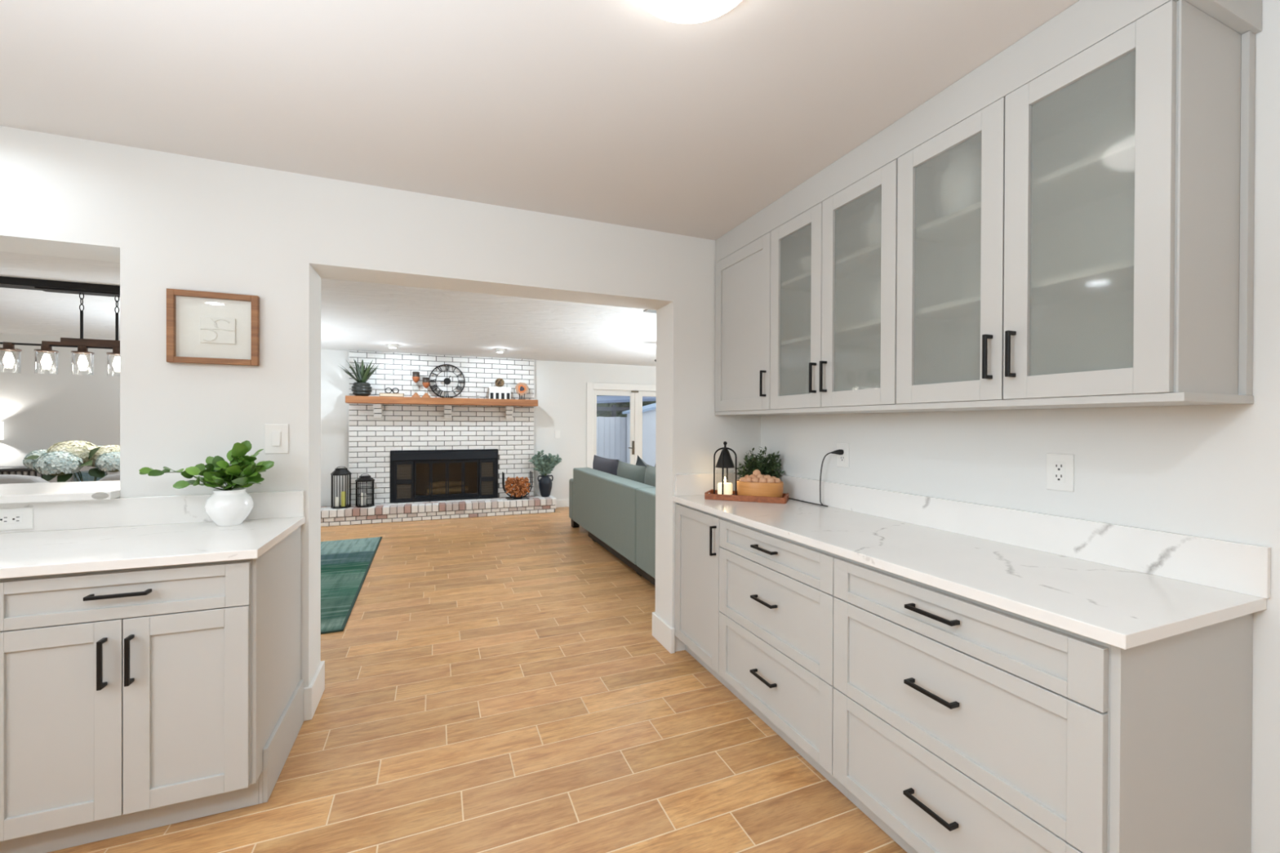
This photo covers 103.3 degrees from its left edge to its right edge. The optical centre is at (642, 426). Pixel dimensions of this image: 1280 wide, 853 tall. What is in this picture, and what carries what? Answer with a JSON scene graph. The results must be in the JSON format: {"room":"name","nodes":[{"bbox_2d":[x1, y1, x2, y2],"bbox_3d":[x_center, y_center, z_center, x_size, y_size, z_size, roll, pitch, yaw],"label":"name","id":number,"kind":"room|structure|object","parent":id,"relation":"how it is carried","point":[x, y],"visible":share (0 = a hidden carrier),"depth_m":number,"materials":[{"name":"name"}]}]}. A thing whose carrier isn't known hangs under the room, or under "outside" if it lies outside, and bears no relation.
{"room":"kitchen","nodes":[
{"label":"kitchen","id":0,"kind":"room"},
{"bbox_2d":[0,251,656,366],"bbox_3d":[-2.435,-1.080,4.952,11.400,0.100,5.180,0,0,-22],"label":"ceiling","id":1,"kind":"structure","parent":0,"point":[358,316],"depth_m":4.89,"materials":[{"name":"white paint"}]},
{"bbox_2d":[0,275,119,375],"bbox_3d":[-3.987,-0.703,3.721,1.700,0.654,0.140,0,0,-22],"label":"chandelier","id":2,"kind":"object","parent":1,"relation":"hanging from","point":[82,344],"visible":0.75,"depth_m":3.64,"materials":[{"name":"metal"}]},
{"bbox_2d":[387,343,397,348],"bbox_3d":[-3.166,-1.016,6.415,0.110,0.046,0.110,0,0,-22],"label":"light","id":3,"kind":"object","parent":1,"relation":"attached to","point":[389,345],"visible":1,"depth_m":6.37,"materials":[{"name":"white paint"}]},
{"bbox_2d":[495,348,504,352],"bbox_3d":[-1.907,-1.012,6.764,0.110,0.046,0.110,0,0,-22],"label":"light","id":4,"kind":"object","parent":1,"relation":"attached to","point":[497,350],"visible":1,"depth_m":6.72,"materials":[{"name":"white paint"}]},
{"bbox_2d":[643,309,656,313],"bbox_3d":[0.181,-1.009,4.459,0.320,0.016,0.140,0,0,-22],"label":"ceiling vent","id":5,"kind":"object","parent":1,"relation":"in","point":[646,310],"visible":0.29,"depth_m":4.42,"materials":[{"name":"white metal"}]},
{"bbox_2d":[0,333,656,506],"bbox_3d":[-3.401,0.086,7.330,11.200,2.400,0.140,0,0,-22],"label":"wall","id":6,"kind":"structure","parent":0,"point":[42,409],"depth_m":6.07,"materials":[{"name":"white paint"}]},
{"bbox_2d":[0,422,3,439],"bbox_3d":[-7.230,0.048,5.643,0.095,0.200,0.109,0,0,-22],"label":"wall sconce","id":7,"kind":"object","parent":6,"relation":"attached to","point":[1,423],"visible":1,"depth_m":5.69,"materials":[{"name":"white"}]},
{"bbox_2d":[555,430,559,438],"bbox_3d":[-1.356,0.127,8.078,0.080,0.125,0.009,0,0,-22],"label":"light switch","id":8,"kind":"object","parent":6,"relation":"attached to","point":[557,432],"visible":1,"depth_m":8.07,"materials":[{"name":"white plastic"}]},
{"bbox_2d":[555,499,568,507],"bbox_3d":[-3.376,1.227,7.262,11.200,0.120,0.016,0,0,-22],"label":"baseboard","id":9,"kind":"structure","parent":6,"relation":"attached to","point":[559,503],"depth_m":8.10,"materials":[{"name":"white paint"}]},
{"bbox_2d":[586,382,656,468],"bbox_3d":[-0.115,0.289,8.592,1.740,2.010,0.119,0,0,-22],"label":"door","id":10,"kind":"structure","parent":6,"relation":"in","point":[638,391],"depth_m":8.51,"materials":[{"name":"white paint"}]},
{"bbox_2d":[0,125,760,687],"bbox_3d":[-1.420,0.064,2.441,11.200,2.500,0.250,0,0,-22],"label":"wall","id":11,"kind":"structure","parent":0,"point":[169,220],"depth_m":2.25,"materials":[{"name":"white paint"}]},
{"bbox_2d":[0,480,119,503],"bbox_3d":[-2.870,0.266,1.914,1.519,0.031,0.500,0,0,-22],"label":"sill","id":12,"kind":"structure","parent":11,"relation":"attached to","point":[12,493],"depth_m":1.98,"materials":[{"name":"stone"}]},
{"bbox_2d":[0,490,304,533],"bbox_3d":[-2.507,0.341,1.855,2.148,0.114,0.020,0,0,-22],"label":"backsplash","id":13,"kind":"structure","parent":11,"relation":"attached to","point":[168,509],"depth_m":2.04,"materials":[{"name":"stone"}]},
{"bbox_2d":[166,288,259,365],"bbox_3d":[-1.804,-0.413,2.133,0.308,0.300,0.026,0,0,-22],"label":"framed art","id":14,"kind":"object","parent":11,"relation":"attached to","point":[203,327],"visible":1,"depth_m":2.13,"materials":[{"name":"brown wood"}]},
{"bbox_2d":[264,424,288,453],"bbox_3d":[-1.607,0.054,2.223,0.088,0.130,0.013,0,0,-22],"label":"light switch","id":15,"kind":"object","parent":11,"relation":"attached to","point":[276,436],"visible":1,"depth_m":2.22,"materials":[{"name":"white plastic"}]},
{"bbox_2d":[303,660,324,720],"bbox_3d":[-1.851,1.241,2.273,0.681,0.145,0.282,0,0,-22],"label":"baseboard","id":16,"kind":"structure","parent":11,"relation":"attached to","point":[313,694],"depth_m":2.32,"materials":[{"name":"white paint"}]},
{"bbox_2d":[652,612,675,653],"bbox_3d":[0.640,1.246,3.282,1.144,0.145,0.282,0,0,-22],"label":"baseboard","id":17,"kind":"structure","parent":11,"relation":"attached to","point":[662,632],"depth_m":3.02,"materials":[{"name":"white paint"}]},
{"bbox_2d":[675,472,742,496],"bbox_3d":[0.458,0.343,3.056,0.574,0.124,0.020,0,0,-22],"label":"backsplash","id":18,"kind":"structure","parent":11,"relation":"attached to","point":[695,484],"depth_m":2.99,"materials":[{"name":"stone"}]},
{"bbox_2d":[46,506,906,852],"bbox_3d":[-1.228,1.357,1.959,11.400,0.080,11.740,0,0,-22],"label":"floor","id":19,"kind":"structure","parent":0,"point":[494,684],"depth_m":2.17,"materials":[{"name":"tile"}]},
{"bbox_2d":[0,466,44,477],"bbox_3d":[-7.008,0.864,5.550,1.620,0.830,0.420,0,0,-22],"label":"sideboard","id":20,"kind":"object","parent":19,"relation":"on","point":[13,470],"visible":0.13,"depth_m":5.48,"materials":[{"name":"white wood"}]},
{"bbox_2d":[0,474,48,484],"bbox_3d":[-3.777,0.789,3.087,0.480,1.027,0.500,0,0,-22],"label":"dining chair","id":21,"kind":"object","parent":19,"relation":"on","point":[4,478],"visible":0.09,"depth_m":2.90,"materials":[{"name":"grey fabric"}]},
{"bbox_2d":[48,466,119,482],"bbox_3d":[-4.830,0.780,4.274,0.480,1.027,0.500,0,0,-22],"label":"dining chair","id":22,"kind":"object","parent":19,"relation":"on","point":[84,471],"visible":0.02,"depth_m":4.43,"materials":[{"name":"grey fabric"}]},
{"bbox_2d":[98,473,119,480],"bbox_3d":[-3.165,0.790,3.335,0.480,1.027,0.500,0,0,-22],"label":"dining chair","id":23,"kind":"object","parent":19,"relation":"on","point":[113,477],"visible":0.02,"depth_m":3.05,"materials":[{"name":"grey fabric"}]},
{"bbox_2d":[0,525,303,852],"bbox_3d":[-1.701,0.874,1.837,0.673,0.882,0.661,0,0,-22],"label":"base cabinet","id":24,"kind":"object","parent":19,"relation":"on","point":[132,700],"visible":0.95,"depth_m":1.58,"materials":[{"name":"beige paint"}]},
{"bbox_2d":[320,536,382,634],"bbox_3d":[-2.897,1.294,4.381,0.964,0.011,2.922,0,0,-22],"label":"area rug","id":25,"kind":"object","parent":19,"relation":"on","point":[345,564],"visible":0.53,"depth_m":4.38,"materials":[{"name":"green fabric"}]},
{"bbox_2d":[320,495,555,526],"bbox_3d":[-3.033,1.183,7.162,3.560,0.210,0.449,0,0,-22],"label":"hearth","id":26,"kind":"object","parent":19,"relation":"on","point":[473,508],"visible":0.79,"depth_m":7.03,"materials":[{"name":"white brick"}]},
{"bbox_2d":[330,466,351,508],"bbox_3d":[-4.008,0.802,6.732,0.230,0.546,0.226,0,0,-45],"label":"metal lantern","id":27,"kind":"object","parent":26,"relation":"on","point":[340,472],"visible":0.92,"depth_m":6.69,"materials":[{"name":"metal"}]},
{"bbox_2d":[334,497,339,506],"bbox_3d":[-4.055,0.996,6.714,0.060,0.124,0.060,0,0,-22],"label":"pillar candle","id":28,"kind":"object","parent":27,"relation":"in","point":[336,499],"visible":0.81,"depth_m":6.69,"materials":[{"name":"white wax"}]},
{"bbox_2d":[341,491,345,506],"bbox_3d":[-3.977,0.961,6.735,0.060,0.194,0.060,0,0,-22],"label":"pillar candle","id":29,"kind":"object","parent":27,"relation":"in","point":[343,493],"visible":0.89,"depth_m":6.71,"materials":[{"name":"yellow wax"}]},
{"bbox_2d":[355,474,374,507],"bbox_3d":[-3.746,0.857,6.833,0.218,0.436,0.219,0,0,2],"label":"metal lantern","id":30,"kind":"object","parent":26,"relation":"on","point":[367,477],"visible":0.97,"depth_m":6.78,"materials":[{"name":"metal"}]},
{"bbox_2d":[360,493,365,505],"bbox_3d":[-3.770,0.977,6.824,0.070,0.164,0.070,0,0,-22],"label":"pillar candle","id":31,"kind":"object","parent":30,"relation":"in","point":[362,494],"visible":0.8,"depth_m":6.79,"materials":[{"name":"wax"}]},
{"bbox_2d":[348,350,534,504],"bbox_3d":[-2.840,0.018,7.362,2.515,2.117,0.219,0,0,-22],"label":"chimney breast","id":32,"kind":"object","parent":26,"relation":"on","point":[375,430],"visible":0.84,"depth_m":7.33,"materials":[{"name":"brick"}]},
{"bbox_2d":[345,395,537,406],"bbox_3d":[-2.796,-0.358,7.272,2.535,0.094,0.253,0,0,-22],"label":"mantel shelf","id":33,"kind":"object","parent":32,"relation":"attached to","point":[348,399],"visible":0.99,"depth_m":7.12,"materials":[{"name":"orange wood"}]},
{"bbox_2d":[337,359,378,395],"bbox_3d":[-3.835,-0.666,6.827,0.515,0.516,0.301,0,0,-7],"label":"potted plant","id":34,"kind":"object","parent":33,"relation":"on","point":[360,388],"visible":0.98,"depth_m":6.79,"materials":[{"name":"green plant"}]},
{"bbox_2d":[379,392,404,396],"bbox_3d":[-3.459,-0.431,6.990,0.295,0.048,0.180,0,0,-22],"label":"book","id":35,"kind":"object","parent":33,"relation":"on","point":[381,394],"visible":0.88,"depth_m":6.91,"materials":[{"name":"beige paper"}]},
{"bbox_2d":[385,387,399,393],"bbox_3d":[-3.458,-0.492,6.989,0.182,0.080,0.128,0,0,-22],"label":"spectacles","id":36,"kind":"object","parent":35,"relation":"on","point":[386,388],"visible":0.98,"depth_m":6.93,"materials":[{"name":"black metal"}]},
{"bbox_2d":[412,371,420,397],"bbox_3d":[-3.179,-0.587,7.103,0.124,0.360,0.124,0,0,-22],"label":"candle holder","id":37,"kind":"object","parent":33,"relation":"on","point":[415,375],"visible":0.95,"depth_m":7.07,"materials":[{"name":"orange wood"}]},
{"bbox_2d":[412,371,419,377],"bbox_3d":[-3.179,-0.730,7.102,0.096,0.072,0.096,0,0,-22],"label":"cup","id":38,"kind":"object","parent":37,"relation":"on","point":[415,374],"depth_m":7.06,"materials":[{"name":"brown metal"}]},
{"bbox_2d":[412,376,419,382],"bbox_3d":[-3.179,-0.655,7.103,0.100,0.078,0.100,0,0,-22],"label":"cup","id":39,"kind":"object","parent":37,"relation":"on","point":[415,379],"depth_m":7.07,"materials":[{"name":"orange metal"}]},
{"bbox_2d":[421,377,430,397],"bbox_3d":[-3.058,-0.549,7.152,0.124,0.284,0.124,0,0,-22],"label":"candle holder","id":40,"kind":"object","parent":33,"relation":"on","point":[425,383],"visible":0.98,"depth_m":7.12,"materials":[{"name":"orange wood"}]},
{"bbox_2d":[422,382,430,388],"bbox_3d":[-3.058,-0.580,7.152,0.100,0.078,0.100,0,0,-22],"label":"cup","id":41,"kind":"object","parent":40,"relation":"on","point":[425,384],"depth_m":7.12,"materials":[{"name":"orange metal"}]},
{"bbox_2d":[422,377,430,382],"bbox_3d":[-3.058,-0.655,7.152,0.096,0.072,0.096,0,0,-22],"label":"cup","id":42,"kind":"object","parent":40,"relation":"on","point":[425,380],"depth_m":7.11,"materials":[{"name":"brown metal"}]},
{"bbox_2d":[429,364,465,398],"bbox_3d":[-2.837,-0.656,7.349,0.497,0.497,0.026,0,0,-22],"label":"clock","id":43,"kind":"object","parent":33,"relation":"on","point":[446,381],"visible":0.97,"depth_m":7.35,"materials":[{"name":"metal"}]},
{"bbox_2d":[487,386,511,399],"bbox_3d":[-2.129,-0.493,7.529,0.321,0.178,0.172,0,0,-22],"label":"striped box","id":44,"kind":"object","parent":33,"relation":"on","point":[494,393],"visible":0.94,"depth_m":7.45,"materials":[{"name":"white paint"}]},
{"bbox_2d":[494,377,504,386],"bbox_3d":[-2.126,-0.652,7.529,0.134,0.134,0.131,0,0,-22],"label":"ornament ball","id":45,"kind":"object","parent":44,"relation":"on","point":[500,382],"visible":0.99,"depth_m":7.49,"materials":[{"name":"brown metal"}]},
{"bbox_2d":[515,382,528,399],"bbox_3d":[-1.825,-0.534,7.654,0.191,0.260,0.064,0,0,-22],"label":"disc","id":46,"kind":"object","parent":33,"relation":"on","point":[522,388],"visible":0.98,"depth_m":7.64,"materials":[{"name":"wood"}]},
{"bbox_2d":[390,448,497,502],"bbox_3d":[-2.957,0.704,7.607,1.458,0.734,0.566,0,0,-22],"label":"fireplace insert","id":47,"kind":"object","parent":26,"relation":"on","point":[415,474],"visible":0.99,"depth_m":7.35,"materials":[{"name":"metal"}]},
{"bbox_2d":[391,450,497,461],"bbox_3d":[-2.856,0.421,7.360,1.418,0.124,0.034,0,0,-22],"label":"hood","id":48,"kind":"object","parent":47,"relation":"attached to","point":[397,455],"depth_m":7.35,"materials":[{"name":"metal"}]},
{"bbox_2d":[413,494,479,501],"bbox_3d":[-2.847,1.042,7.374,0.878,0.050,0.020,0,0,-22],"label":"grille","id":49,"kind":"object","parent":47,"relation":"attached to","point":[421,497],"depth_m":7.35,"materials":[{"name":"metal"}]},
{"bbox_2d":[502,471,532,499],"bbox_3d":[-1.877,0.880,7.585,0.427,0.400,0.180,0,0,-22],"label":"rack","id":50,"kind":"object","parent":26,"relation":"on","point":[522,497],"visible":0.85,"depth_m":7.56,"materials":[{"name":"black metal"}]},
{"bbox_2d":[504,475,530,497],"bbox_3d":[-1.868,0.903,7.562,0.376,0.326,0.190,0,0,-22],"label":"kindling","id":51,"kind":"object","parent":50,"relation":"in","point":[520,487],"visible":0.98,"depth_m":7.52,"materials":[{"name":"orange wood"}]},
{"bbox_2d":[528,449,562,497],"bbox_3d":[-1.498,0.719,7.794,0.484,0.723,0.240,0,0,2],"label":"potted plant","id":52,"kind":"object","parent":26,"relation":"on","point":[544,465],"visible":1,"depth_m":7.76,"materials":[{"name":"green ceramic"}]},
{"bbox_2d":[568,467,655,586],"bbox_3d":[0.112,0.921,5.192,0.930,0.774,3.470,0,0,-22],"label":"sectional sofa","id":53,"kind":"object","parent":19,"relation":"on","point":[617,513],"visible":0.48,"depth_m":4.86,"materials":[{"name":"fabric"}]},
{"bbox_2d":[592,454,618,475],"bbox_3d":[-0.435,0.603,6.225,0.208,0.458,0.980,0,0,-22],"label":"throw pillow","id":54,"kind":"object","parent":53,"relation":"on","point":[601,464],"visible":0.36,"depth_m":6.02,"materials":[{"name":"grey fabric"}]},
{"bbox_2d":[617,460,646,483],"bbox_3d":[-0.091,0.618,5.361,0.225,0.458,0.860,0,0,-22],"label":"throw pillow","id":55,"kind":"object","parent":53,"relation":"on","point":[632,472],"visible":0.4,"depth_m":5.20,"materials":[{"name":"grey fabric"}]},
{"bbox_2d":[635,455,646,466],"bbox_3d":[0.028,0.602,5.679,0.185,0.568,0.580,0,0,-34],"label":"throw pillow","id":56,"kind":"object","parent":53,"relation":"on","point":[640,462],"visible":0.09,"depth_m":5.64,"materials":[{"name":"grey fabric"}]},
{"bbox_2d":[644,464,655,486],"bbox_3d":[0.183,0.611,4.685,0.225,0.478,0.660,0,0,-22],"label":"throw pillow","id":57,"kind":"object","parent":53,"relation":"on","point":[650,473],"visible":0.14,"depth_m":4.74,"materials":[{"name":"grey fabric"}]},
{"bbox_2d":[674,502,731,691],"bbox_3d":[0.539,0.878,2.831,0.626,0.882,0.500,0,0,-22],"label":"base cabinet","id":58,"kind":"object","parent":19,"relation":"on","point":[696,612],"visible":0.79,"depth_m":2.70,"materials":[{"name":"beige paint"}]},
{"bbox_2d":[718,517,848,798],"bbox_3d":[0.778,0.882,2.239,0.626,0.882,0.775,0,0,-22],"label":"base cabinet","id":59,"kind":"object","parent":19,"relation":"on","point":[776,596],"visible":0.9,"depth_m":2.05,"materials":[{"name":"beige paint"}]},
{"bbox_2d":[832,555,1253,852],"bbox_3d":[1.074,0.886,1.510,0.626,0.882,0.796,0,0,-22],"label":"base cabinet","id":60,"kind":"object","parent":19,"relation":"on","point":[962,724],"visible":0.93,"depth_m":1.23,"materials":[{"name":"beige paint"}]},
{"bbox_2d":[672,472,1271,649],"bbox_3d":[0.852,0.364,2.092,0.607,0.154,2.103,0,0,-22],"label":"countertop","id":61,"kind":"structure","parent":60,"relation":"on","point":[1121,586],"depth_m":1.49,"materials":[{"name":"stone"}]},
{"bbox_2d":[704,488,788,503],"bbox_3d":[0.582,0.388,2.833,0.440,0.036,0.190,0,0,21],"label":"serving tray","id":62,"kind":"object","parent":61,"relation":"on","point":[784,500],"visible":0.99,"depth_m":2.75,"materials":[{"name":"brown wood"}]},
{"bbox_2d":[713,441,737,494],"bbox_3d":[0.469,0.241,2.886,0.116,0.313,0.116,0,0,-36],"label":"candle lantern","id":63,"kind":"object","parent":62,"relation":"on","point":[725,460],"visible":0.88,"depth_m":2.86,"materials":[{"name":"black metal"}]},
{"bbox_2d":[717,482,732,494],"bbox_3d":[0.469,0.353,2.886,0.084,0.062,0.084,0,0,-22],"label":"candle","id":64,"kind":"object","parent":63,"relation":"on","point":[723,488],"depth_m":2.85,"materials":[{"name":"white wax"}]},
{"bbox_2d":[736,480,783,497],"bbox_3d":[0.647,0.350,2.802,0.254,0.097,0.169,0,0,18],"label":"wooden bowl","id":65,"kind":"object","parent":62,"relation":"on","point":[744,488],"visible":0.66,"depth_m":2.73,"materials":[{"name":"brown wood"}]},
{"bbox_2d":[739,476,745,481],"bbox_3d":[0.560,0.302,2.819,0.045,0.043,0.045,0,0,21],"label":"ball","id":66,"kind":"object","parent":65,"relation":"on","point":[741,479],"visible":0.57,"depth_m":2.80,"materials":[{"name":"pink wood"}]},
{"bbox_2d":[744,476,751,482],"bbox_3d":[0.582,0.298,2.786,0.043,0.045,0.044,0,0,-28],"label":"ball","id":67,"kind":"object","parent":65,"relation":"on","point":[748,479],"visible":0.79,"depth_m":2.77,"materials":[{"name":"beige wood"}]},
{"bbox_2d":[751,476,759,482],"bbox_3d":[0.616,0.296,2.766,0.044,0.043,0.044,0,0,8],"label":"ball","id":68,"kind":"object","parent":65,"relation":"in","point":[755,479],"visible":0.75,"depth_m":2.75,"materials":[{"name":"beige wood"}]},
{"bbox_2d":[756,474,764,479],"bbox_3d":[0.648,0.285,2.795,0.044,0.044,0.043,0,0,1],"label":"ball","id":69,"kind":"object","parent":65,"relation":"in","point":[759,476],"visible":0.49,"depth_m":2.78,"materials":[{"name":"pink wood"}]},
{"bbox_2d":[759,476,767,483],"bbox_3d":[0.654,0.297,2.752,0.043,0.043,0.044,0,0,-22],"label":"ball","id":70,"kind":"object","parent":65,"relation":"in","point":[762,479],"visible":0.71,"depth_m":2.74,"materials":[{"name":"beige wood"}]},
{"bbox_2d":[766,477,774,483],"bbox_3d":[0.693,0.299,2.747,0.043,0.044,0.044,0,0,-34],"label":"ball","id":71,"kind":"object","parent":65,"relation":"on","point":[770,480],"visible":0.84,"depth_m":2.73,"materials":[{"name":"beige wood"}]},
{"bbox_2d":[773,478,781,483],"bbox_3d":[0.732,0.302,2.761,0.044,0.043,0.044,0,0,-14],"label":"ball","id":72,"kind":"object","parent":65,"relation":"on","point":[776,480],"visible":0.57,"depth_m":2.75,"materials":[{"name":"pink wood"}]},
{"label":"ball","id":73,"kind":"object","parent":65,"relation":"in","visible":0},
{"bbox_2d":[752,469,760,475],"bbox_3d":[0.636,0.262,2.824,0.044,0.045,0.043,0,0,-8],"label":"ball","id":74,"kind":"object","parent":73,"relation":"on","point":[756,472],"visible":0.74,"depth_m":2.81,"materials":[{"name":"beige wood"}]},
{"bbox_2d":[733,446,787,480],"bbox_3d":[0.672,0.261,2.970,0.274,0.289,0.289,0,0,-19],"label":"potted plant","id":75,"kind":"object","parent":61,"relation":"on","point":[753,464],"visible":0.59,"depth_m":2.94,"materials":[{"name":"green plant"}]},
{"bbox_2d":[788,448,844,506],"bbox_3d":[0.893,0.260,2.673,0.050,0.295,0.376,0,0,-28],"label":"power cord","id":76,"kind":"object","parent":61,"relation":"on","point":[839,451],"visible":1,"depth_m":2.60,"materials":[{"name":"black plastic"}]},
{"bbox_3d":[-2.699,0.871,1.433,1.477,0.882,0.661,0,0,-22],"label":"base cabinet","id":77,"kind":"object","parent":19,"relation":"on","visible":0},
{"bbox_2d":[0,490,305,578],"bbox_3d":[-2.386,0.358,1.563,2.152,0.144,0.652,0,0,-22],"label":"countertop","id":78,"kind":"structure","parent":77,"relation":"on","point":[65,537],"depth_m":1.88,"materials":[{"name":"stone"}]},
{"bbox_2d":[0,506,33,530],"bbox_3d":[-2.366,0.347,1.897,0.120,0.082,0.008,0,0,-22],"label":"wall outlet","id":79,"kind":"object","parent":78,"relation":"attached to","point":[12,518],"visible":1,"depth_m":1.90,"materials":[{"name":"white plastic"}]},
{"bbox_2d":[0,514,22,524],"bbox_3d":[-2.365,0.347,1.894,0.066,0.033,0.003,0,0,-22],"label":"receptacle","id":80,"kind":"object","parent":79,"relation":"attached to","point":[4,518],"depth_m":1.89,"materials":[{"name":"white plastic"}]},
{"bbox_2d":[138,440,274,526],"bbox_3d":[-1.732,0.229,2.026,0.437,0.344,0.193,0,0,-22],"label":"potted plant","id":81,"kind":"object","parent":78,"relation":"on","point":[228,505],"visible":1,"depth_m":2.02,"materials":[{"name":"green plant"}]},
{"bbox_3d":[-4.094,0.923,3.763,1.640,0.750,0.940,0,0,-22],"label":"dining table","id":82,"kind":"object","parent":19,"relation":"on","visible":0},
{"bbox_2d":[69,471,109,481],"bbox_3d":[-4.085,0.440,3.743,0.200,0.214,0.200,0,0,-22],"label":"glass vase","id":83,"kind":"object","parent":82,"relation":"on","point":[71,479],"visible":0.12,"depth_m":3.65,"materials":[{"name":"clear glass"}]},
{"bbox_2d":[22,440,119,482],"bbox_3d":[-4.111,0.314,3.700,0.496,0.423,0.548,0,0,44],"label":"hydrangea bouquet","id":84,"kind":"object","parent":83,"relation":"in","point":[61,460],"visible":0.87,"depth_m":3.60,"materials":[{"name":"beige plant"}]},
{"bbox_2d":[0,0,1079,240],"bbox_3d":[-0.525,-1.159,-0.721,5.480,0.100,6.270,0,0,-22],"label":"ceiling","id":85,"kind":"structure","parent":0,"point":[615,112],"depth_m":1.67,"materials":[{"name":"paint"}]},
{"bbox_2d":[636,0,742,23],"bbox_3d":[0.116,-1.068,1.185,0.326,0.091,0.326,0,0,-22],"label":"ceiling light","id":86,"kind":"object","parent":85,"relation":"attached to","point":[682,11],"visible":1,"depth_m":1.26,"materials":[{"name":"white paint"}]},
{"bbox_2d":[538,475,552,497],"bbox_3d":[-1.500,0.916,7.813,0.208,0.328,0.208,0,0,-22],"label":"vase","id":87,"kind":"object","parent":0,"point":[545,482],"depth_m":7.75,"materials":[{"name":"black ceramic"}]},
{"bbox_2d":[760,0,1279,852],"bbox_3d":[1.972,0.087,0.298,0.120,2.500,6.270,0,0,-22],"label":"wall","id":88,"kind":"structure","parent":0,"point":[1208,471],"depth_m":1.44,"materials":[{"name":"white paint"}]},
{"bbox_2d":[715,231,770,411],"bbox_3d":[0.674,-0.534,2.851,0.366,0.894,0.546,0,0,-22],"label":"upper cabinet","id":89,"kind":"object","parent":88,"relation":"attached to","point":[743,277],"visible":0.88,"depth_m":2.78,"materials":[{"name":"beige paint"}]},
{"bbox_2d":[769,159,897,409],"bbox_3d":[0.918,-0.531,2.248,0.366,0.894,0.753,0,0,-22],"label":"upper cabinet","id":90,"kind":"object","parent":88,"relation":"attached to","point":[833,264],"visible":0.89,"depth_m":2.12,"materials":[{"name":"beige paint"}]},
{"bbox_2d":[836,443,848,467],"bbox_3d":[0.999,0.143,2.529,0.008,0.120,0.078,0,0,-22],"label":"wall outlet","id":91,"kind":"object","parent":88,"relation":"attached to","point":[842,460],"visible":1,"depth_m":2.52,"materials":[{"name":"white plastic"}]},
{"bbox_2d":[840,448,844,462],"bbox_3d":[0.996,0.143,2.528,0.003,0.066,0.033,0,0,-22],"label":"receptacle","id":92,"kind":"object","parent":91,"relation":"attached to","point":[842,456],"depth_m":2.52,"materials":[{"name":"white plastic"}]},
{"bbox_2d":[772,474,1271,598],"bbox_3d":[1.124,0.349,2.203,0.019,0.124,2.103,0,0,-22],"label":"backsplash","id":93,"kind":"structure","parent":88,"relation":"attached to","point":[1243,568],"depth_m":1.59,"materials":[{"name":"stone"}]},
{"bbox_2d":[1046,453,1074,492],"bbox_3d":[1.356,0.149,1.647,0.008,0.120,0.078,0,0,-22],"label":"wall outlet","id":94,"kind":"object","parent":88,"relation":"attached to","point":[1060,467],"visible":1,"depth_m":1.64,"materials":[{"name":"white plastic"}]},
{"bbox_2d":[1053,462,1065,483],"bbox_3d":[1.353,0.149,1.646,0.003,0.066,0.033,0,0,-22],"label":"receptacle","id":95,"kind":"object","parent":94,"relation":"attached to","point":[1059,468],"depth_m":1.65,"materials":[{"name":"white plastic"}]},
{"bbox_2d":[896,0,1255,404],"bbox_3d":[1.204,-0.527,1.543,0.366,0.894,0.766,0,0,-22],"label":"upper cabinet","id":96,"kind":"object","parent":88,"relation":"attached to","point":[1087,230],"visible":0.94,"depth_m":1.29,"materials":[{"name":"beige paint"}]},
{"bbox_2d":[715,391,1253,415],"bbox_3d":[0.975,-0.072,2.155,0.328,0.020,2.071,0,0,-22],"label":"rail","id":97,"kind":"object","parent":96,"relation":"attached to","point":[1184,398],"visible":1,"depth_m":1.48,"materials":[{"name":"beige paint"}]},
{"bbox_2d":[715,0,1262,262],"bbox_3d":[0.980,-1.046,2.146,0.330,0.136,2.077,0,0,-22],"label":"crown molding","id":98,"kind":"structure","parent":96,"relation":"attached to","point":[1084,24],"depth_m":1.55,"materials":[{"name":"beige paint"}]},
{"label":"outside","id":99,"kind":"structure","parent":0,"visible":0},
{"bbox_3d":[-0.480,1.322,17.157,16.000,0.070,15.850,0,0,-22],"label":"ground","id":100,"kind":"structure","parent":99,"visible":0},
{"bbox_2d":[596,416,626,462],"bbox_3d":[1.237,0.523,14.131,8.506,1.548,0.060,0,0,-22],"label":"fence","id":101,"kind":"object","parent":100,"relation":"on","point":[611,432],"visible":0.04,"depth_m":13.28,"materials":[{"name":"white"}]},
{"bbox_2d":[596,395,656,417],"bbox_3d":[-0.585,0.092,14.761,4.800,2.390,1.800,0,0,-22],"label":"pergola","id":102,"kind":"object","parent":100,"relation":"on","point":[600,399],"visible":0.11,"depth_m":13.87,"materials":[{"name":"grey wood"}]},
{"bbox_2d":[596,395,656,417],"bbox_3d":[0.213,-1.045,18.169,12.914,5.554,3.534,0,0,-22],"label":"hedge","id":103,"kind":"object","parent":100,"relation":"on","point":[599,413],"visible":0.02,"depth_m":16.71,"materials":[{"name":"green plant"}]},
{"bbox_2d":[622,402,656,466],"bbox_3d":[0.990,0.274,13.269,2.800,2.050,1.250,0,0,-22],"label":"garden shed","id":104,"kind":"object","parent":100,"relation":"on","point":[649,411],"visible":0.16,"depth_m":12.38,"materials":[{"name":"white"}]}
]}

